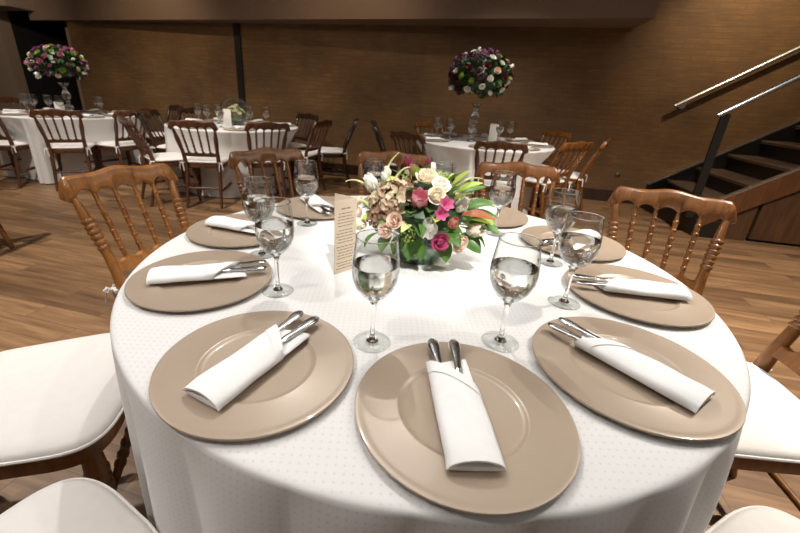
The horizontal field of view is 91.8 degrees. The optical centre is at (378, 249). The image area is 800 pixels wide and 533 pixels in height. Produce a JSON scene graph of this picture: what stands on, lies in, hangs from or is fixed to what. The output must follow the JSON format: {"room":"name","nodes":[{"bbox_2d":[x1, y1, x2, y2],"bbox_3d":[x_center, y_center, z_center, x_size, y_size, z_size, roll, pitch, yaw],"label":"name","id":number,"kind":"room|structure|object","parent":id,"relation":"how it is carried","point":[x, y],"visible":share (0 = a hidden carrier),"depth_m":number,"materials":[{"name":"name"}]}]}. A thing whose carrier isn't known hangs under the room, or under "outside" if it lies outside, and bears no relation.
{"room":"event hall","nodes":[
{"label":"event hall","id":0,"kind":"room"},
{"bbox_2d":[0,11,33,109],"bbox_3d":[-8.035,-3.837,7.341,2.870,3.200,0.200,8,23,13],"label":"wall","id":1,"kind":"structure","parent":0,"point":[12,77],"depth_m":7.11,"materials":[{"name":"beige paint"}]},
{"bbox_2d":[0,0,34,10],"bbox_3d":[-7.595,-4.638,6.471,3.880,1.020,0.430,8,23,13],"label":"trim","id":2,"kind":"structure","parent":1,"relation":"attached to","point":[5,5],"depth_m":6.24,"materials":[{"name":"beige paint"}]},
{"bbox_2d":[0,160,799,530],"bbox_3d":[-1.332,0.175,2.739,19.000,0.100,10.600,8,23,13],"label":"floor","id":3,"kind":"structure","parent":0,"point":[54,279],"depth_m":2.81,"materials":[{"name":"brown wood"}]},
{"bbox_2d":[0,224,14,248],"bbox_3d":[-2.923,-0.366,2.555,0.651,0.890,0.477,3,22,0],"label":"dining chair","id":4,"kind":"object","parent":3,"relation":"on","point":[3,233],"visible":1,"depth_m":2.84,"materials":[{"name":"brown wood"}]},
{"bbox_2d":[0,97,28,110],"bbox_3d":[-5.157,-1.781,5.742,0.651,0.890,0.478,9,23,14],"label":"dining chair","id":5,"kind":"object","parent":3,"relation":"on","point":[6,100],"visible":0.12,"depth_m":5.67,"materials":[{"name":"brown wood"}]},
{"bbox_2d":[0,118,35,187],"bbox_3d":[-4.252,-1.196,4.422,0.477,0.890,0.651,1,22,-5],"label":"dining chair","id":6,"kind":"object","parent":3,"relation":"on","point":[12,145],"visible":0.73,"depth_m":4.36,"materials":[{"name":"brown wood"}]},
{"bbox_2d":[0,138,28,146],"bbox_3d":[-4.255,-1.256,4.497,0.456,0.048,0.450,1,22,-5],"label":"cushion","id":7,"kind":"object","parent":6,"relation":"on","point":[14,142],"depth_m":4.37,"materials":[{"name":"fabric"}]},
{"bbox_2d":[29,109,98,190],"bbox_3d":[-3.553,-1.173,4.457,0.477,0.890,0.651,-9,25,-27],"label":"dining chair","id":8,"kind":"object","parent":3,"relation":"on","point":[53,146],"visible":0.98,"depth_m":4.31,"materials":[{"name":"brown wood"}]},
{"bbox_2d":[50,141,94,148],"bbox_3d":[-3.591,-1.231,4.522,0.456,0.048,0.450,-9,25,-27],"label":"cushion","id":9,"kind":"object","parent":8,"relation":"on","point":[88,144],"depth_m":4.39,"materials":[{"name":"fabric"}]},
{"bbox_2d":[0,333,130,490],"bbox_3d":[-0.960,0.386,0.964,0.651,0.890,0.477,-5,23,-18],"label":"dining chair","id":10,"kind":"object","parent":3,"relation":"on","point":[61,406],"visible":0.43,"depth_m":0.92,"materials":[{"name":"brown wood"}]},
{"bbox_2d":[65,27,85,109],"bbox_3d":[-5.439,-2.957,7.110,0.090,2.000,0.080,8,23,13],"label":"trim","id":11,"kind":"structure","parent":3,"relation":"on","point":[66,28],"depth_m":7.04,"materials":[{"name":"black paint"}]},
{"bbox_2d":[0,477,158,532],"bbox_3d":[-0.588,0.611,0.458,0.478,0.890,0.651,16,26,29],"label":"dining chair","id":12,"kind":"object","parent":3,"relation":"on","point":[72,505],"visible":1,"depth_m":0.70,"materials":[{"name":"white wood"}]},
{"bbox_2d":[95,109,150,185],"bbox_3d":[-3.153,-1.294,4.805,0.651,0.890,0.477,13,24,23],"label":"dining chair","id":13,"kind":"object","parent":3,"relation":"on","point":[126,144],"visible":0.64,"depth_m":4.67,"materials":[{"name":"brown wood"}]},
{"bbox_2d":[95,140,135,147],"bbox_3d":[-3.235,-1.336,4.829,0.450,0.048,0.456,13,24,23],"label":"cushion","id":14,"kind":"object","parent":13,"relation":"on","point":[108,143],"depth_m":4.69,"materials":[{"name":"fabric"}]},
{"bbox_2d":[58,163,188,305],"bbox_3d":[-0.800,0.139,1.592,0.651,0.890,0.477,13,24,24],"label":"dining chair","id":15,"kind":"object","parent":3,"relation":"on","point":[111,177],"visible":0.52,"depth_m":1.52,"materials":[{"name":"brown wood"}]},
{"bbox_2d":[134,109,165,153],"bbox_3d":[-2.572,-1.285,4.859,0.651,0.890,0.477,4,22,3],"label":"dining chair","id":16,"kind":"object","parent":3,"relation":"on","point":[162,148],"visible":0.44,"depth_m":4.71,"materials":[{"name":"brown wood"}]},
{"bbox_2d":[116,115,200,206],"bbox_3d":[-2.284,-0.957,4.091,0.651,0.890,0.477,-18,30,-41],"label":"dining chair","id":17,"kind":"object","parent":3,"relation":"on","point":[169,158],"visible":0.82,"depth_m":3.99,"materials":[{"name":"brown wood"}]},
{"bbox_2d":[145,152,190,161],"bbox_3d":[-2.219,-1.004,4.143,0.450,0.048,0.456,-18,30,-41],"label":"cushion","id":18,"kind":"object","parent":17,"relation":"on","point":[167,156],"depth_m":4.01,"materials":[{"name":"fabric"}]},
{"bbox_2d":[145,105,183,152],"bbox_3d":[-3.280,-1.723,5.844,0.477,0.890,0.651,20,27,35],"label":"dining chair","id":19,"kind":"object","parent":3,"relation":"on","point":[171,107],"visible":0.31,"depth_m":5.88,"materials":[{"name":"brown wood"}]},
{"bbox_2d":[145,132,164,137],"bbox_3d":[-3.335,-1.723,5.766,0.456,0.048,0.450,20,27,35],"label":"cushion","id":20,"kind":"object","parent":19,"relation":"on","point":[146,136],"depth_m":5.63,"materials":[{"name":"fabric"}]},
{"bbox_2d":[178,107,209,119],"bbox_3d":[-2.417,-1.522,5.463,0.651,0.890,0.478,19,27,35],"label":"dining chair","id":21,"kind":"object","parent":3,"relation":"on","point":[190,110],"visible":0.15,"depth_m":5.41,"materials":[{"name":"brown wood"}]},
{"bbox_2d":[168,120,232,208],"bbox_3d":[-1.807,-0.927,4.080,0.477,0.890,0.651,1,22,-5],"label":"dining chair","id":22,"kind":"object","parent":3,"relation":"on","point":[197,160],"visible":0.84,"depth_m":3.92,"materials":[{"name":"brown wood"}]},
{"bbox_2d":[187,155,228,163],"bbox_3d":[-1.816,-0.987,4.154,0.456,0.048,0.450,1,22,-5],"label":"cushion","id":23,"kind":"object","parent":22,"relation":"on","point":[222,159],"depth_m":3.97,"materials":[{"name":"fabric"}]},
{"bbox_2d":[242,122,289,199],"bbox_3d":[-1.251,-0.970,4.258,0.477,0.890,0.651,-8,25,-26],"label":"dining chair","id":24,"kind":"object","parent":3,"relation":"on","point":[264,126],"visible":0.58,"depth_m":4.00,"materials":[{"name":"brown wood"}]},
{"bbox_2d":[228,147,305,201],"bbox_3d":[-0.481,-0.074,2.156,0.477,0.890,0.651,-14,28,-36],"label":"dining chair","id":25,"kind":"object","parent":3,"relation":"on","point":[260,155],"visible":0.35,"depth_m":2.19,"materials":[{"name":"brown wood"}]},
{"bbox_2d":[290,113,318,173],"bbox_3d":[-1.211,-1.463,5.473,0.477,0.890,0.651,20,27,35],"label":"dining chair","id":26,"kind":"object","parent":3,"relation":"on","point":[306,116],"visible":0.4,"depth_m":5.52,"materials":[{"name":"brown wood"}]},
{"bbox_2d":[290,142,306,148],"bbox_3d":[-1.266,-1.463,5.395,0.456,0.048,0.450,20,27,35],"label":"cushion","id":27,"kind":"object","parent":26,"relation":"on","point":[292,145],"depth_m":5.33,"materials":[{"name":"fabric"}]},
{"bbox_2d":[285,120,331,190],"bbox_3d":[-0.931,-1.159,4.764,0.651,0.890,0.477,10,23,17],"label":"dining chair","id":28,"kind":"object","parent":3,"relation":"on","point":[308,153],"visible":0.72,"depth_m":4.65,"materials":[{"name":"brown wood"}]},
{"bbox_2d":[299,149,316,156],"bbox_3d":[-1.015,-1.200,4.783,0.450,0.048,0.456,10,23,17],"label":"cushion","id":29,"kind":"object","parent":28,"relation":"on","point":[311,153],"depth_m":4.73,"materials":[{"name":"fabric"}]},
{"bbox_2d":[312,118,358,187],"bbox_3d":[-0.594,-1.309,5.177,0.651,0.890,0.477,1,22,-5],"label":"dining chair","id":30,"kind":"object","parent":3,"relation":"on","point":[328,152],"visible":0.81,"depth_m":5.04,"materials":[{"name":"brown wood"}]},
{"bbox_2d":[314,147,342,153],"bbox_3d":[-0.683,-1.334,5.155,0.450,0.048,0.456,1,22,-5],"label":"cushion","id":31,"kind":"object","parent":30,"relation":"on","point":[325,150],"depth_m":5.01,"materials":[{"name":"fabric"}]},
{"bbox_2d":[355,150,426,195],"bbox_3d":[0.030,-0.078,2.233,0.477,0.890,0.651,5,22,6],"label":"dining chair","id":32,"kind":"object","parent":3,"relation":"on","point":[387,156],"visible":0.14,"depth_m":2.34,"materials":[{"name":"brown wood"}]},
{"bbox_2d":[372,123,418,183],"bbox_3d":[0.228,-1.014,4.558,0.651,0.890,0.477,3,22,-1],"label":"dining chair","id":33,"kind":"object","parent":3,"relation":"on","point":[393,166],"visible":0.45,"depth_m":4.35,"materials":[{"name":"brown wood"}]},
{"bbox_2d":[390,131,454,182],"bbox_3d":[0.461,-0.761,3.968,0.651,0.890,0.477,-15,28,-38],"label":"dining chair","id":34,"kind":"object","parent":3,"relation":"on","point":[403,135],"visible":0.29,"depth_m":3.69,"materials":[{"name":"brown wood"}]},
{"bbox_2d":[405,169,454,175],"bbox_3d":[0.530,-0.806,4.016,0.450,0.048,0.456,-15,28,-38],"label":"cushion","id":35,"kind":"object","parent":34,"relation":"on","point":[438,170],"depth_m":3.97,"materials":[{"name":"fabric"}]},
{"bbox_2d":[414,121,443,154],"bbox_3d":[0.780,-1.212,5.118,0.477,0.890,0.651,-7,24,-23],"label":"dining chair","id":36,"kind":"object","parent":3,"relation":"on","point":[426,124],"visible":0.14,"depth_m":5.17,"materials":[{"name":"brown wood"}]},
{"bbox_2d":[469,140,527,207],"bbox_3d":[1.089,-0.617,3.696,0.477,0.890,0.651,8,23,12],"label":"dining chair","id":37,"kind":"object","parent":3,"relation":"on","point":[505,145],"visible":0.37,"depth_m":3.35,"materials":[{"name":"brown wood"}]},
{"bbox_2d":[469,175,515,186],"bbox_3d":[1.115,-0.674,3.768,0.456,0.048,0.450,8,23,12],"label":"cushion","id":38,"kind":"object","parent":37,"relation":"on","point":[487,183],"depth_m":3.59,"materials":[{"name":"fabric"}]},
{"bbox_2d":[476,161,559,219],"bbox_3d":[0.713,0.025,2.067,0.477,0.890,0.651,7,22,9],"label":"dining chair","id":39,"kind":"object","parent":3,"relation":"on","point":[522,169],"visible":0.28,"depth_m":2.17,"materials":[{"name":"brown wood"}]},
{"bbox_2d":[539,130,570,191],"bbox_3d":[1.931,-1.044,4.854,0.651,0.890,0.477,-5,24,-20],"label":"dining chair","id":40,"kind":"object","parent":3,"relation":"on","point":[558,133],"visible":0.31,"depth_m":4.77,"materials":[{"name":"brown wood"}]},
{"bbox_2d":[521,141,593,217],"bbox_3d":[1.704,-0.701,3.982,0.477,0.890,0.651,-9,25,-28],"label":"dining chair","id":41,"kind":"object","parent":3,"relation":"on","point":[530,181],"visible":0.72,"depth_m":3.80,"materials":[{"name":"brown wood"}]},
{"bbox_2d":[525,176,563,184],"bbox_3d":[1.664,-0.758,4.046,0.456,0.048,0.450,-9,25,-28],"label":"cushion","id":42,"kind":"object","parent":41,"relation":"on","point":[530,180],"depth_m":3.88,"materials":[{"name":"fabric"}]},
{"bbox_2d":[536,138,610,221],"bbox_3d":[2.123,-0.820,4.328,0.651,0.890,0.477,16,25,29],"label":"dining chair","id":43,"kind":"object","parent":3,"relation":"on","point":[577,178],"visible":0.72,"depth_m":4.17,"materials":[{"name":"brown wood"}]},
{"bbox_2d":[558,169,579,179],"bbox_3d":[2.046,-0.866,4.360,0.450,0.048,0.456,16,25,29],"label":"cushion","id":44,"kind":"object","parent":43,"relation":"on","point":[575,175],"depth_m":4.17,"materials":[{"name":"fabric"}]},
{"bbox_2d":[606,186,736,295],"bbox_3d":[1.079,0.248,1.567,0.477,0.890,0.651,15,25,26],"label":"dining chair","id":45,"kind":"object","parent":3,"relation":"on","point":[680,201],"visible":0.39,"depth_m":1.62,"materials":[{"name":"brown wood"}]},
{"bbox_2d":[638,73,799,245],"bbox_3d":[5.145,-1.704,3.515,3.795,3.426,1.291,8,23,13],"label":"staircase","id":46,"kind":"structure","parent":3,"relation":"on","point":[762,172],"depth_m":3.91,"materials":[{"name":"black wood"}]},
{"bbox_2d":[704,505,799,532],"bbox_3d":[0.748,0.676,0.474,0.477,0.890,0.651,-9,25,-27],"label":"dining chair","id":47,"kind":"object","parent":3,"relation":"on","point":[749,519],"visible":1,"depth_m":0.74,"materials":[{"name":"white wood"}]},
{"bbox_2d":[708,311,799,525],"bbox_3d":[1.043,0.439,1.095,0.651,0.890,0.477,7,22,9],"label":"dining chair","id":48,"kind":"object","parent":3,"relation":"on","point":[769,442],"visible":0.27,"depth_m":1.00,"materials":[{"name":"brown wood"}]},
{"bbox_2d":[735,361,799,463],"bbox_3d":[0.955,0.403,1.102,0.450,0.048,0.456,7,22,9],"label":"cushion","id":49,"kind":"object","parent":48,"relation":"on","point":[770,434],"depth_m":0.97,"materials":[{"name":"fabric"}]},
{"bbox_2d":[66,0,799,215],"bbox_3d":[1.862,-2.376,5.040,14.600,3.200,0.200,8,23,13],"label":"wall","id":50,"kind":"structure","parent":0,"point":[596,85],"depth_m":5.11,"materials":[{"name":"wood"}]},
{"bbox_2d":[7,11,82,109],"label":"door","id":51,"kind":"structure","parent":50,"relation":"in","point":[28,33],"depth_m":7.51,"materials":[{"name":"black"}]},
{"bbox_2d":[233,23,246,119],"bbox_3d":[-2.130,-2.571,5.995,0.100,2.150,0.030,8,23,13],"label":"trim","id":52,"kind":"structure","parent":50,"relation":"attached to","point":[236,26],"depth_m":5.89,"materials":[{"name":"black wood"}]},
{"bbox_2d":[28,0,659,27],"bbox_3d":[-1.490,-3.663,5.042,9.170,1.150,0.639,8,23,13],"label":"ceiling","id":53,"kind":"structure","parent":50,"relation":"attached to","point":[498,13],"depth_m":4.86,"materials":[{"name":"beige paint"}]},
{"bbox_2d":[152,145,632,203],"bbox_3d":[-0.932,-1.323,6.138,9.020,0.150,0.025,8,23,13],"label":"baseboard","id":54,"kind":"structure","parent":50,"relation":"attached to","point":[588,193],"depth_m":5.34,"materials":[{"name":"brown wood"}]},
{"bbox_2d":[673,45,799,108],"bbox_3d":[5.076,-2.435,3.902,3.134,2.071,0.120,8,23,13],"label":"wall handrail","id":55,"kind":"object","parent":50,"relation":"attached to","point":[681,104],"visible":1,"depth_m":4.34,"materials":[{"name":"silver metal"}]},
{"bbox_3d":[0.088,0.378,1.291,1.424,0.756,1.424,3,22,0],"label":"round table","id":56,"kind":"object","parent":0,"visible":0},
{"bbox_2d":[110,196,750,532],"bbox_3d":[0.078,0.381,1.262,1.537,0.745,1.567,1,22,-5],"label":"tablecloth","id":57,"kind":"object","parent":56,"relation":"on","point":[319,475],"visible":0.42,"depth_m":0.61,"materials":[{"name":"fabric"}]},
{"bbox_2d":[124,250,271,311],"bbox_3d":[-0.432,0.068,0.955,0.330,0.013,0.330,3,22,0],"label":"charger plate","id":58,"kind":"object","parent":57,"relation":"on","point":[187,296],"visible":0.8,"depth_m":0.90,"materials":[{"name":"ceramic"}]},
{"bbox_2d":[146,261,246,284],"bbox_3d":[-0.436,0.051,0.946,0.218,0.023,0.077,-4,23,-16],"label":"napkin","id":59,"kind":"object","parent":58,"relation":"on","point":[181,273],"visible":1,"depth_m":0.92,"materials":[{"name":"fabric"}]},
{"bbox_2d":[220,265,266,271],"bbox_3d":[-0.386,0.050,0.952,0.214,0.009,0.023,-3,23,-14],"label":"knife","id":60,"kind":"object","parent":59,"relation":"in","point":[250,268],"visible":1,"depth_m":0.96,"materials":[{"name":"silver metal"}]},
{"bbox_2d":[232,260,265,265],"bbox_3d":[-0.390,0.039,0.978,0.206,0.007,0.023,-5,24,-20],"label":"fork","id":61,"kind":"object","parent":59,"relation":"in","point":[255,262],"visible":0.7,"depth_m":0.99,"materials":[{"name":"silver metal"}]},
{"bbox_2d":[186,213,282,246],"bbox_3d":[-0.457,-0.068,1.286,0.330,0.013,0.330,3,22,0],"label":"charger plate","id":62,"kind":"object","parent":57,"relation":"on","point":[199,233],"visible":0.59,"depth_m":1.22,"materials":[{"name":"ceramic"}]},
{"bbox_2d":[204,216,256,233],"bbox_3d":[-0.461,-0.087,1.280,0.218,0.023,0.077,10,23,17],"label":"napkin","id":63,"kind":"object","parent":62,"relation":"on","point":[217,221],"visible":0.84,"depth_m":1.26,"materials":[{"name":"fabric"}]},
{"bbox_2d":[149,311,353,441],"bbox_3d":[-0.208,0.196,0.670,0.330,0.013,0.330,3,22,0],"label":"charger plate","id":64,"kind":"object","parent":57,"relation":"on","point":[310,378],"visible":0.72,"depth_m":0.62,"materials":[{"name":"ceramic"}]},
{"bbox_2d":[183,324,310,410],"bbox_3d":[-0.211,0.181,0.656,0.077,0.023,0.218,14,25,25],"label":"napkin","id":65,"kind":"object","parent":64,"relation":"on","point":[220,384],"visible":1,"depth_m":0.62,"materials":[{"name":"fabric"}]},
{"bbox_2d":[278,310,303,330],"bbox_3d":[-0.202,0.159,0.708,0.023,0.007,0.206,13,24,22],"label":"fork","id":66,"kind":"object","parent":65,"relation":"in","point":[296,315],"visible":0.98,"depth_m":0.76,"materials":[{"name":"silver metal"}]},
{"bbox_2d":[281,316,319,342],"bbox_3d":[-0.178,0.167,0.693,0.023,0.009,0.214,16,25,28],"label":"knife","id":67,"kind":"object","parent":65,"relation":"in","point":[312,320],"visible":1,"depth_m":0.74,"materials":[{"name":"silver metal"}]},
{"bbox_2d":[241,176,274,258],"bbox_3d":[-0.331,-0.088,1.077,0.087,0.220,0.087,3,22,0],"label":"water goblet","id":68,"kind":"object","parent":57,"relation":"on","point":[248,202],"visible":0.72,"depth_m":1.04,"materials":[{"name":"clear glass"}]},
{"bbox_2d":[254,197,294,297],"bbox_3d":[-0.234,-0.004,0.883,0.087,0.220,0.087,3,22,0],"label":"water goblet","id":69,"kind":"object","parent":57,"relation":"on","point":[275,235],"visible":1,"depth_m":0.85,"materials":[{"name":"clear glass"}]},
{"bbox_2d":[254,203,294,254],"bbox_3d":[-0.232,-0.045,0.866,0.087,0.130,0.087,3,22,0],"label":"bowl","id":70,"kind":"object","parent":69,"relation":"on","point":[275,235],"depth_m":0.85,"materials":[{"name":"clear glass"}]},
{"bbox_2d":[293,160,318,226],"bbox_3d":[-0.252,-0.197,1.356,0.087,0.220,0.087,3,22,0],"label":"water goblet","id":71,"kind":"object","parent":57,"relation":"on","point":[305,185],"visible":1,"depth_m":1.32,"materials":[{"name":"clear glass"}]},
{"bbox_2d":[293,164,318,196],"bbox_3d":[-0.250,-0.239,1.339,0.087,0.130,0.087,3,22,0],"label":"bowl","id":72,"kind":"object","parent":71,"relation":"on","point":[305,185],"depth_m":1.32,"materials":[{"name":"clear glass"}]},
{"bbox_2d":[276,196,358,218],"bbox_3d":[-0.245,-0.174,1.574,0.330,0.013,0.330,3,22,0],"label":"charger plate","id":73,"kind":"object","parent":57,"relation":"on","point":[298,208],"visible":0.54,"depth_m":1.52,"materials":[{"name":"ceramic"}]},
{"bbox_2d":[300,194,333,212],"bbox_3d":[-0.247,-0.194,1.571,0.077,0.023,0.218,-9,25,-28],"label":"napkin","id":74,"kind":"object","parent":73,"relation":"on","point":[314,200],"visible":0.8,"depth_m":1.54,"materials":[{"name":"fabric"}]},
{"bbox_2d":[334,193,356,273],"bbox_3d":[-0.107,-0.045,1.030,0.071,0.198,0.068,-16,29,-39],"label":"menu card","id":75,"kind":"object","parent":57,"relation":"on","point":[345,207],"visible":0.99,"depth_m":1.00,"materials":[{"name":"brown"}]},
{"bbox_2d":[363,158,383,193],"bbox_3d":[-0.018,-0.232,1.471,0.087,0.220,0.087,3,22,0],"label":"water goblet","id":76,"kind":"object","parent":57,"relation":"on","point":[377,175],"visible":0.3,"depth_m":1.44,"materials":[{"name":"clear glass"}]},
{"bbox_2d":[352,229,399,352],"bbox_3d":[-0.007,0.077,0.713,0.087,0.220,0.087,3,22,0],"label":"water goblet","id":77,"kind":"object","parent":57,"relation":"on","point":[375,276],"visible":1,"depth_m":0.68,"materials":[{"name":"clear glass"}]},
{"bbox_2d":[352,239,399,301],"bbox_3d":[-0.005,0.036,0.696,0.087,0.130,0.087,3,22,0],"label":"bowl","id":78,"kind":"object","parent":77,"relation":"on","point":[375,275],"depth_m":0.67,"materials":[{"name":"clear glass"}]},
{"bbox_2d":[345,152,499,264],"bbox_3d":[0.112,-0.117,1.097,0.400,0.301,0.338,-2,23,-12],"label":"centrepiece","id":79,"kind":"object","parent":57,"relation":"on","point":[427,214],"visible":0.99,"depth_m":1.02,"materials":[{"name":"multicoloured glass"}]},
{"bbox_2d":[354,342,579,515],"bbox_3d":[0.128,0.244,0.595,0.330,0.013,0.330,3,22,0],"label":"charger plate","id":80,"kind":"object","parent":57,"relation":"on","point":[537,436],"visible":0.81,"depth_m":0.55,"materials":[{"name":"ceramic"}]},
{"bbox_2d":[426,359,506,471],"bbox_3d":[0.122,0.228,0.583,0.077,0.023,0.218,2,22,-2],"label":"napkin","id":81,"kind":"object","parent":80,"relation":"on","point":[468,438],"visible":1,"depth_m":0.54,"materials":[{"name":"fabric"}]},
{"bbox_2d":[427,338,441,362],"bbox_3d":[0.104,0.206,0.632,0.023,0.007,0.206,2,22,-3],"label":"fork","id":82,"kind":"object","parent":81,"relation":"in","point":[433,344],"visible":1,"depth_m":0.69,"materials":[{"name":"silver metal"}]},
{"bbox_2d":[448,339,462,373],"bbox_3d":[0.133,0.209,0.629,0.023,0.009,0.214,4,22,3],"label":"knife","id":83,"kind":"object","parent":81,"relation":"in","point":[454,347],"visible":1,"depth_m":0.68,"materials":[{"name":"silver metal"}]},
{"bbox_2d":[465,206,528,226],"bbox_3d":[0.445,-0.146,1.597,0.330,0.013,0.330,3,22,0],"label":"charger plate","id":84,"kind":"object","parent":57,"relation":"on","point":[508,217],"visible":0.34,"depth_m":1.55,"materials":[{"name":"ceramic"}]},
{"bbox_2d":[486,170,516,236],"bbox_3d":[0.426,-0.161,1.355,0.087,0.220,0.087,3,22,0],"label":"water goblet","id":85,"kind":"object","parent":57,"relation":"on","point":[500,195],"visible":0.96,"depth_m":1.32,"materials":[{"name":"clear glass"}]},
{"bbox_2d":[489,232,542,352],"bbox_3d":[0.249,0.082,0.734,0.087,0.220,0.087,3,22,0],"label":"water goblet","id":86,"kind":"object","parent":57,"relation":"on","point":[513,278],"visible":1,"depth_m":0.70,"materials":[{"name":"clear glass"}]},
{"bbox_2d":[489,238,541,301],"bbox_3d":[0.251,0.041,0.717,0.087,0.130,0.087,3,22,0],"label":"bowl","id":87,"kind":"object","parent":86,"relation":"on","point":[513,278],"depth_m":0.70,"materials":[{"name":"clear glass"}]},
{"bbox_2d":[541,188,581,267],"bbox_3d":[0.524,-0.064,1.128,0.087,0.220,0.087,3,22,0],"label":"water goblet","id":88,"kind":"object","parent":57,"relation":"on","point":[556,215],"visible":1,"depth_m":1.10,"materials":[{"name":"clear glass"}]},
{"bbox_2d":[545,190,580,231],"bbox_3d":[0.526,-0.105,1.111,0.087,0.130,0.087,3,22,0],"label":"bowl","id":89,"kind":"object","parent":88,"relation":"on","point":[556,215],"depth_m":1.09,"materials":[{"name":"clear glass"}]},
{"bbox_2d":[521,225,625,260],"bbox_3d":[0.663,-0.027,1.332,0.330,0.013,0.330,3,22,0],"label":"charger plate","id":90,"kind":"object","parent":57,"relation":"on","point":[610,249],"visible":0.48,"depth_m":1.31,"materials":[{"name":"ceramic"}]},
{"bbox_2d":[548,229,601,242],"bbox_3d":[0.668,-0.046,1.327,0.218,0.023,0.077,-10,25,-29],"label":"napkin","id":91,"kind":"object","parent":90,"relation":"on","point":[585,231],"visible":0.33,"depth_m":1.35,"materials":[{"name":"fabric"}]},
{"bbox_2d":[550,211,605,310],"bbox_3d":[0.455,0.026,0.898,0.087,0.220,0.087,3,22,0],"label":"water goblet","id":92,"kind":"object","parent":57,"relation":"on","point":[575,248],"visible":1,"depth_m":0.87,"materials":[{"name":"clear glass"}]},
{"bbox_2d":[558,215,604,269],"bbox_3d":[0.457,-0.015,0.881,0.087,0.130,0.087,3,22,0],"label":"bowl","id":93,"kind":"object","parent":92,"relation":"on","point":[575,248],"depth_m":0.86,"materials":[{"name":"clear glass"}]},
{"bbox_2d":[532,317,745,441],"bbox_3d":[0.455,0.215,0.709,0.330,0.013,0.330,3,22,0],"label":"charger plate","id":94,"kind":"object","parent":57,"relation":"on","point":[599,386],"visible":0.82,"depth_m":0.66,"materials":[{"name":"ceramic"}]},
{"bbox_2d":[574,329,715,412],"bbox_3d":[0.461,0.200,0.695,0.077,0.023,0.218,-11,26,-32],"label":"napkin","id":95,"kind":"object","parent":94,"relation":"on","point":[659,377],"visible":0.98,"depth_m":0.66,"materials":[{"name":"fabric"}]},
{"bbox_2d":[547,322,581,339],"bbox_3d":[0.414,0.185,0.726,0.023,0.007,0.206,-14,28,-36],"label":"fork","id":96,"kind":"object","parent":95,"relation":"in","point":[554,326],"visible":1,"depth_m":0.77,"materials":[{"name":"silver metal"}]},
{"bbox_2d":[558,317,600,337],"bbox_3d":[0.440,0.181,0.738,0.023,0.009,0.214,-11,26,-30],"label":"knife","id":97,"kind":"object","parent":95,"relation":"in","point":[565,321],"visible":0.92,"depth_m":0.79,"materials":[{"name":"silver metal"}]},
{"bbox_2d":[564,264,714,326],"bbox_3d":[0.658,0.108,0.998,0.330,0.013,0.330,3,22,0],"label":"charger plate","id":98,"kind":"object","parent":57,"relation":"on","point":[696,312],"visible":0.76,"depth_m":0.94,"materials":[{"name":"ceramic"}]},
{"bbox_2d":[590,277,691,300],"bbox_3d":[0.664,0.091,0.990,0.218,0.023,0.077,6,22,8],"label":"napkin","id":99,"kind":"object","parent":98,"relation":"on","point":[619,285],"visible":0.98,"depth_m":0.97,"materials":[{"name":"fabric"}]},
{"bbox_2d":[576,280,605,285],"bbox_3d":[0.608,0.091,0.980,0.206,0.007,0.023,5,22,6],"label":"fork","id":100,"kind":"object","parent":99,"relation":"in","point":[581,282],"visible":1,"depth_m":0.98,"materials":[{"name":"silver metal"}]},
{"bbox_2d":[573,273,610,281],"bbox_3d":[0.617,0.081,1.006,0.214,0.009,0.023,8,23,12],"label":"knife","id":101,"kind":"object","parent":99,"relation":"in","point":[578,276],"visible":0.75,"depth_m":1.01,"materials":[{"name":"silver metal"}]},
{"bbox_3d":[-4.001,-1.409,5.149,1.430,0.756,1.430,3,22,0],"label":"round table","id":102,"kind":"object","parent":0,"visible":0},
{"bbox_2d":[0,110,146,183],"bbox_3d":[-4.000,-1.423,5.163,1.571,0.745,1.552,3,22,0],"label":"tablecloth","id":103,"kind":"object","parent":102,"relation":"on","point":[24,127],"visible":0.35,"depth_m":4.64,"materials":[{"name":"fabric"}]},
{"bbox_2d":[23,44,91,109],"bbox_3d":[-3.952,-2.136,4.856,0.658,0.809,0.642,-1,22,-9],"label":"flower arrangement","id":104,"kind":"object","parent":103,"relation":"on","point":[55,60],"visible":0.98,"depth_m":4.67,"materials":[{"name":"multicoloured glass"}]},
{"bbox_3d":[-1.771,-1.170,4.852,1.430,0.756,1.430,3,22,0],"label":"round table","id":105,"kind":"object","parent":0,"visible":0},
{"bbox_2d":[164,120,297,197],"bbox_3d":[-1.770,-1.189,4.878,1.515,0.745,1.577,3,22,0],"label":"tablecloth","id":106,"kind":"object","parent":105,"relation":"on","point":[229,141],"visible":0.42,"depth_m":4.34,"materials":[{"name":"fabric"}]},
{"bbox_2d":[222,109,231,126],"bbox_3d":[-1.748,-1.534,4.485,0.090,0.190,0.045,1,22,-5],"label":"menu card","id":107,"kind":"object","parent":106,"relation":"on","point":[227,112],"visible":0.93,"depth_m":4.46,"materials":[{"name":"white"}]},
{"bbox_2d":[220,98,248,124],"bbox_3d":[-1.743,-1.681,4.699,0.329,0.301,0.329,5,22,4],"label":"flower arrangement","id":108,"kind":"object","parent":106,"relation":"on","point":[235,118],"visible":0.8,"depth_m":4.66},
{"bbox_3d":[1.147,-0.864,4.482,1.430,0.756,1.430,3,22,0],"label":"round table","id":109,"kind":"object","parent":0,"visible":0},
{"bbox_2d":[416,135,554,214],"bbox_3d":[1.148,-0.878,4.494,1.516,0.745,1.548,3,22,0],"label":"tablecloth","id":110,"kind":"object","parent":109,"relation":"on","point":[457,151],"visible":0.44,"depth_m":3.90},
{"bbox_2d":[448,46,514,141],"bbox_3d":[1.069,-1.657,4.153,0.677,0.945,0.682,5,22,5],"label":"flower arrangement","id":111,"kind":"object","parent":110,"relation":"on","point":[482,75],"visible":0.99,"depth_m":3.93,"materials":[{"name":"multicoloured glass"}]},
{"bbox_2d":[488,124,498,140],"bbox_3d":[1.295,-1.318,4.353,0.090,0.190,0.045,10,23,16],"label":"menu card","id":112,"kind":"object","parent":110,"relation":"on","point":[492,133],"visible":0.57,"depth_m":4.33,"materials":[{"name":"white"}]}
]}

